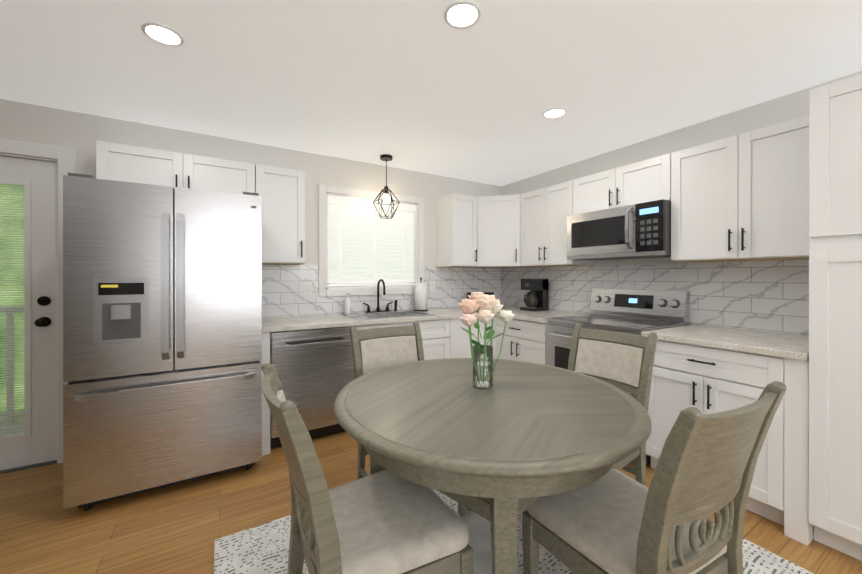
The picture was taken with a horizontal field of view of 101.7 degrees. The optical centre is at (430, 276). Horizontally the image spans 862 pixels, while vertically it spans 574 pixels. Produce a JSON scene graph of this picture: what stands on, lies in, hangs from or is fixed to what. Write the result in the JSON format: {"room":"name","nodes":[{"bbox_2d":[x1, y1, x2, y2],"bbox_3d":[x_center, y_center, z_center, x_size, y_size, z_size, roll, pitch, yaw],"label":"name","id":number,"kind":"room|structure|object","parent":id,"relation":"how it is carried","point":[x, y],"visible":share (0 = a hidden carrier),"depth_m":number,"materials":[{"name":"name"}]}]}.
{"room":"kitchen","nodes":[
{"label":"kitchen","id":0,"kind":"room"},
{"bbox_2d":[0,99,500,317],"bbox_3d":[-1.418,0.059,3.125,5.590,2.400,0.140,0,0,-31],"label":"wall","id":1,"kind":"structure","parent":0,"point":[81,133],"depth_m":2.97,"materials":[{"name":"white paint"}]},
{"bbox_2d":[0,156,56,473],"bbox_3d":[-2.913,0.240,2.192,0.842,2.041,0.182,0,0,-31],"label":"entry door","id":2,"kind":"structure","parent":1,"relation":"in","point":[34,445],"depth_m":2.33,"materials":[{"name":"white"}]},
{"bbox_2d":[0,139,75,463],"bbox_3d":[-2.925,0.191,2.211,1.036,2.140,0.158,0,0,-31],"label":"door frame","id":3,"kind":"structure","parent":1,"relation":"attached to","point":[65,161],"depth_m":2.37,"materials":[{"name":"white wood"}]},
{"bbox_2d":[96,140,254,193],"bbox_3d":[-1.815,-0.707,2.590,0.908,0.334,0.362,0,0,-31],"label":"upper cabinet","id":4,"kind":"object","parent":1,"relation":"attached to","point":[125,163],"visible":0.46,"depth_m":2.44,"materials":[{"name":"white wood"}]},
{"bbox_2d":[255,164,304,264],"bbox_3d":[-1.265,-0.491,2.920,0.365,0.766,0.362,0,0,-31],"label":"upper cabinet","id":5,"kind":"object","parent":1,"relation":"attached to","point":[280,191],"visible":0.88,"depth_m":2.81,"materials":[{"name":"white wood"}]},
{"bbox_2d":[304,282,311,294],"bbox_3d":[-1.123,0.102,3.206,0.070,0.115,0.005,0,0,-31],"label":"electrical outlet plate","id":6,"kind":"object","parent":1,"relation":"attached to","point":[307,287],"depth_m":3.20,"materials":[{"name":"white plastic"}]},
{"bbox_2d":[319,184,423,295],"bbox_3d":[-0.596,-0.341,3.600,1.116,1.040,0.170,0,0,-31],"label":"window","id":7,"kind":"structure","parent":1,"relation":"in","point":[325,289],"depth_m":3.47,"materials":[{"name":"white wood"}]},
{"bbox_2d":[328,195,415,285],"bbox_3d":[-0.583,-0.344,3.579,0.942,0.863,0.065,0,0,-31],"label":"window blinds","id":8,"kind":"object","parent":7,"relation":"attached to","point":[363,233],"visible":0.83,"depth_m":3.55,"materials":[{"name":"white"}]},
{"bbox_2d":[262,265,500,317],"bbox_3d":[-0.311,0.122,3.701,2.798,0.458,0.008,0,0,-31],"label":"backsplash","id":9,"kind":"structure","parent":1,"relation":"attached to","point":[283,295],"depth_m":3.42,"materials":[{"name":"tile"}]},
{"bbox_2d":[430,281,434,290],"bbox_3d":[0.018,0.101,3.890,0.070,0.115,0.005,0,0,-31],"label":"electrical outlet plate","id":10,"kind":"object","parent":1,"relation":"attached to","point":[432,283],"depth_m":3.89,"materials":[{"name":"white plastic"}]},
{"bbox_2d":[436,193,476,267],"bbox_3d":[0.289,-0.493,3.852,0.325,0.766,0.362,0,0,-31],"label":"upper cabinet","id":11,"kind":"object","parent":1,"relation":"attached to","point":[456,230],"visible":1,"depth_m":3.74,"materials":[{"name":"white wood"}]},
{"bbox_2d":[461,194,525,267],"bbox_3d":[0.776,-0.493,3.979,0.641,0.766,0.644,0,0,-31],"label":"upper cabinet","id":12,"kind":"object","parent":1,"relation":"attached to","point":[498,231],"visible":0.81,"depth_m":3.76,"materials":[{"name":"white wood"}]},
{"bbox_2d":[0,431,861,573],"bbox_3d":[0.507,1.315,-0.085,5.590,0.100,7.650,0,0,-31],"label":"floor","id":13,"kind":"structure","parent":0,"point":[180,528],"depth_m":1.81,"materials":[{"name":"brown wood"}]},
{"bbox_2d":[63,173,261,510],"bbox_3d":[-1.672,0.361,2.341,0.917,1.800,0.875,0,0,-31],"label":"refrigerator","id":14,"kind":"object","parent":13,"relation":"on","point":[162,330],"visible":1,"depth_m":1.98,"materials":[{"name":"grey metal"}]},
{"bbox_2d":[261,332,269,455],"bbox_3d":[-1.330,0.825,2.743,0.071,0.870,0.602,0,0,-31],"label":"cabinet filler","id":15,"kind":"object","parent":13,"relation":"on","point":[265,405],"visible":0.27,"depth_m":2.49,"materials":[{"name":"white wood"}]},
{"bbox_2d":[270,326,354,448],"bbox_3d":[-1.020,0.826,2.906,0.617,0.868,0.587,0,0,-31],"label":"dishwasher","id":16,"kind":"object","parent":13,"relation":"on","point":[314,369],"visible":0.71,"depth_m":2.65,"materials":[{"name":"grey metal"}]},
{"bbox_2d":[355,319,449,359],"bbox_3d":[-0.358,0.824,3.303,0.912,0.870,0.642,0,0,-31],"label":"base cabinet","id":17,"kind":"object","parent":13,"relation":"on","point":[435,334],"visible":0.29,"depth_m":3.21,"materials":[{"name":"white wood"}]},
{"bbox_2d":[449,318,491,357],"bbox_3d":[0.533,0.823,3.860,1.182,0.870,0.602,0,0,-31],"label":"base cabinet","id":18,"kind":"object","parent":13,"relation":"on","point":[459,343],"depth_m":3.37,"materials":[{"name":"white wood"}]},
{"bbox_2d":[262,305,519,332],"bbox_3d":[-0.151,0.370,3.429,2.797,0.035,0.636,0,0,-31],"label":"countertop","id":19,"kind":"structure","parent":18,"relation":"on","point":[276,324],"depth_m":2.92,"materials":[{"name":"stone"}]},
{"bbox_2d":[363,279,396,312],"bbox_3d":[-0.467,0.182,3.434,0.364,0.325,0.194,0,0,-31],"label":"faucet","id":20,"kind":"object","parent":19,"relation":"on","point":[378,307],"visible":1,"depth_m":3.47,"materials":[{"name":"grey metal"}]},
{"bbox_2d":[339,310,435,319],"bbox_3d":[-0.412,0.365,3.294,0.750,0.040,0.545,0,0,-31],"label":"sink","id":21,"kind":"object","parent":19,"relation":"in","point":[381,315],"visible":0.75,"depth_m":3.37,"materials":[{"name":"silver metal"}]},
{"bbox_2d":[344,293,350,313],"bbox_3d":[-0.786,0.247,3.316,0.064,0.197,0.077,0,0,-31],"label":"soap dispenser","id":22,"kind":"object","parent":21,"relation":"on","point":[347,306],"visible":1,"depth_m":3.30,"materials":[{"name":"white plastic"}]},
{"bbox_2d":[414,278,427,310],"bbox_3d":[-0.105,0.177,3.667,0.150,0.347,0.150,0,0,-31],"label":"paper towel holder","id":23,"kind":"object","parent":19,"relation":"on","point":[420,296],"visible":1,"depth_m":3.61,"materials":[{"name":"grey paper"}]},
{"bbox_2d":[467,292,493,308],"bbox_3d":[0.547,0.262,3.971,0.291,0.178,0.172,0,0,-31],"label":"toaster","id":24,"kind":"object","parent":19,"relation":"on","point":[487,293],"visible":0.23,"depth_m":3.94,"materials":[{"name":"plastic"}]},
{"bbox_2d":[520,278,547,310],"bbox_3d":[1.079,0.183,3.713,0.262,0.335,0.182,0,0,-31],"label":"coffee maker","id":25,"kind":"object","parent":19,"relation":"on","point":[536,298],"visible":1,"depth_m":3.67,"materials":[{"name":"black plastic"}]},
{"bbox_2d":[214,488,813,573],"bbox_3d":[0.319,1.256,1.533,2.170,0.011,1.620,0,0,-31],"label":"area rug","id":26,"kind":"object","parent":13,"relation":"on","point":[262,549],"visible":0.12,"depth_m":1.59,"materials":[{"name":"grey carpet"}]},
{"bbox_2d":[261,363,472,573],"bbox_3d":[-0.227,0.767,1.124,0.566,0.963,0.466,0,0,-31],"label":"chair","id":27,"kind":"object","parent":26,"relation":"on","point":[385,521],"visible":0.98,"depth_m":1.03,"materials":[{"name":"grey wood"}]},
{"bbox_2d":[350,321,465,515],"bbox_3d":[-0.150,0.766,1.957,0.466,0.963,0.566,0,0,-31],"label":"chair","id":28,"kind":"object","parent":26,"relation":"on","point":[373,349],"visible":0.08,"depth_m":2.12,"materials":[{"name":"grey wood"}]},
{"bbox_2d":[334,358,650,573],"bbox_3d":[0.214,0.860,1.464,1.194,0.776,1.194,0,0,-31],"label":"dining table","id":29,"kind":"object","parent":26,"relation":"on","point":[510,446],"visible":0.94,"depth_m":1.10,"materials":[{"name":"grey wood"}]},
{"bbox_2d":[458,292,514,389],"bbox_3d":[0.218,0.269,1.507,0.267,0.404,0.204,0,0,-31],"label":"flower vase","id":30,"kind":"object","parent":29,"relation":"on","point":[490,306],"visible":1,"depth_m":1.48,"materials":[{"name":"clear glass"}]},
{"bbox_2d":[525,323,657,510],"bbox_3d":[0.826,0.767,1.849,0.566,0.961,0.466,0,0,-35],"label":"chair","id":31,"kind":"object","parent":26,"relation":"on","point":[623,361],"visible":0.27,"depth_m":1.91,"materials":[{"name":"grey wood"}]},
{"bbox_2d":[522,381,785,573],"bbox_3d":[0.651,0.768,1.093,0.466,0.961,0.566,0,0,-27],"label":"chair","id":32,"kind":"object","parent":26,"relation":"on","point":[613,521],"visible":1,"depth_m":0.95,"materials":[{"name":"grey wood"}]},
{"bbox_2d":[492,316,547,364],"bbox_3d":[1.067,0.824,3.426,0.712,0.870,0.677,0,0,-31],"label":"base cabinet","id":33,"kind":"object","parent":13,"relation":"on","point":[524,340],"visible":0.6,"depth_m":3.22,"materials":[{"name":"white wood"}]},
{"bbox_2d":[495,309,585,322],"bbox_3d":[1.069,0.370,3.408,0.727,0.035,0.640,0,0,-31],"label":"countertop","id":34,"kind":"structure","parent":33,"relation":"on","point":[534,316],"depth_m":3.30,"materials":[{"name":"stone"}]},
{"bbox_2d":[544,288,689,463],"bbox_3d":[1.422,0.682,2.776,0.755,1.155,0.775,0,0,-31],"label":"range","id":35,"kind":"object","parent":13,"relation":"on","point":[634,311],"visible":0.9,"depth_m":2.81,"materials":[{"name":"silver metal"}]},
{"bbox_2d":[646,340,813,545],"bbox_3d":[1.846,0.826,2.128,0.712,0.870,0.746,0,0,-31],"label":"base cabinet","id":36,"kind":"object","parent":13,"relation":"on","point":[705,380],"visible":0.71,"depth_m":1.81,"materials":[{"name":"white wood"}]},
{"bbox_2d":[641,324,808,360],"bbox_3d":[1.850,0.372,2.130,0.702,0.035,0.745,0,0,-31],"label":"countertop","id":37,"kind":"structure","parent":36,"relation":"on","point":[790,346],"depth_m":2.01,"materials":[{"name":"stone"}]},
{"bbox_2d":[808,74,861,560],"bbox_3d":[2.194,0.195,1.536,0.722,2.134,0.620,0,0,-31],"label":"pantry cabinet","id":38,"kind":"object","parent":13,"relation":"on","point":[835,327],"visible":1,"depth_m":1.57,"materials":[{"name":"white wood"}]},
{"bbox_2d":[0,0,861,185],"bbox_3d":[0.507,-1.185,-0.089,5.590,0.100,7.650,0,0,-31],"label":"ceiling","id":39,"kind":"structure","parent":0,"point":[423,86],"depth_m":1.92,"materials":[{"name":"white paint"}]},
{"bbox_2d":[141,22,183,46],"bbox_3d":[-1.253,-1.134,1.644,0.159,0.014,0.159,0,0,20],"label":"recessed light","id":40,"kind":"object","parent":39,"relation":"in","point":[163,34],"depth_m":1.64,"materials":[{"name":"white plastic"}]},
{"bbox_2d":[373,154,399,218],"bbox_3d":[-0.422,-0.849,3.319,0.223,0.582,0.256,0,0,-31],"label":"pendant light","id":41,"kind":"object","parent":39,"relation":"hanging from","point":[386,158],"visible":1,"depth_m":3.30,"materials":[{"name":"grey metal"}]},
{"bbox_2d":[444,0,480,28],"bbox_3d":[0.135,-1.134,1.519,0.159,0.014,0.159,0,0,-37],"label":"recessed light","id":42,"kind":"object","parent":39,"relation":"in","point":[462,14],"depth_m":1.51,"materials":[{"name":"white plastic"}]},
{"bbox_2d":[543,107,566,118],"bbox_3d":[0.857,-1.135,2.432,0.159,0.014,0.159,0,0,-37],"label":"recessed light","id":43,"kind":"object","parent":39,"relation":"in","point":[556,112],"depth_m":2.42,"materials":[{"name":"white plastic"}]},
{"bbox_2d":[501,71,861,335],"bbox_3d":[2.875,0.063,1.245,0.140,2.400,7.500,0,0,-31],"label":"wall","id":44,"kind":"structure","parent":0,"point":[788,107],"depth_m":2.73,"materials":[{"name":"white paint"}]},
{"bbox_2d":[520,180,594,266],"bbox_3d":[1.226,-0.492,3.501,0.362,0.766,0.646,0,0,-31],"label":"upper cabinet","id":45,"kind":"object","parent":44,"relation":"attached to","point":[545,212],"visible":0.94,"depth_m":3.40,"materials":[{"name":"white wood"}]},
{"bbox_2d":[573,153,670,214],"bbox_3d":[1.598,-0.707,2.879,0.362,0.334,0.793,0,0,-31],"label":"upper cabinet","id":46,"kind":"object","parent":44,"relation":"attached to","point":[647,180],"visible":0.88,"depth_m":2.75,"materials":[{"name":"white wood"}]},
{"bbox_2d":[567,199,670,259],"bbox_3d":[1.552,-0.346,2.852,0.469,0.382,0.789,0,0,-31],"label":"microwave","id":47,"kind":"object","parent":46,"relation":"attached to","point":[638,231],"visible":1,"depth_m":2.67,"materials":[{"name":"grey metal"}]},
{"bbox_2d":[501,260,808,335],"bbox_3d":[1.614,0.122,3.201,0.008,0.458,2.828,0,0,-31],"label":"backsplash","id":48,"kind":"structure","parent":44,"relation":"attached to","point":[769,296],"depth_m":2.53,"materials":[{"name":"tile"}]},
{"bbox_2d":[671,115,809,262],"bbox_3d":[1.996,-0.490,2.216,0.362,0.766,0.744,0,0,-31],"label":"upper cabinet","id":49,"kind":"object","parent":44,"relation":"attached to","point":[743,197],"visible":0.85,"depth_m":2.12,"materials":[{"name":"white wood"}]},
{"label":"outside","id":50,"kind":"structure","parent":0,"visible":0},
{"bbox_2d":[0,185,408,410],"bbox_3d":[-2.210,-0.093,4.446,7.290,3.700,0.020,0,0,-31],"label":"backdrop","id":51,"kind":"structure","parent":50,"point":[31,281],"depth_m":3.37,"materials":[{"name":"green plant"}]},
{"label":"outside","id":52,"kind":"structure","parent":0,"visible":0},
{"bbox_2d":[0,306,24,435],"bbox_3d":[-3.478,0.820,2.824,3.445,1.120,1.460,0,0,-31],"label":"deck","id":53,"kind":"object","parent":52,"point":[10,377],"depth_m":3.08,"materials":[{"name":"grey"}]}
]}

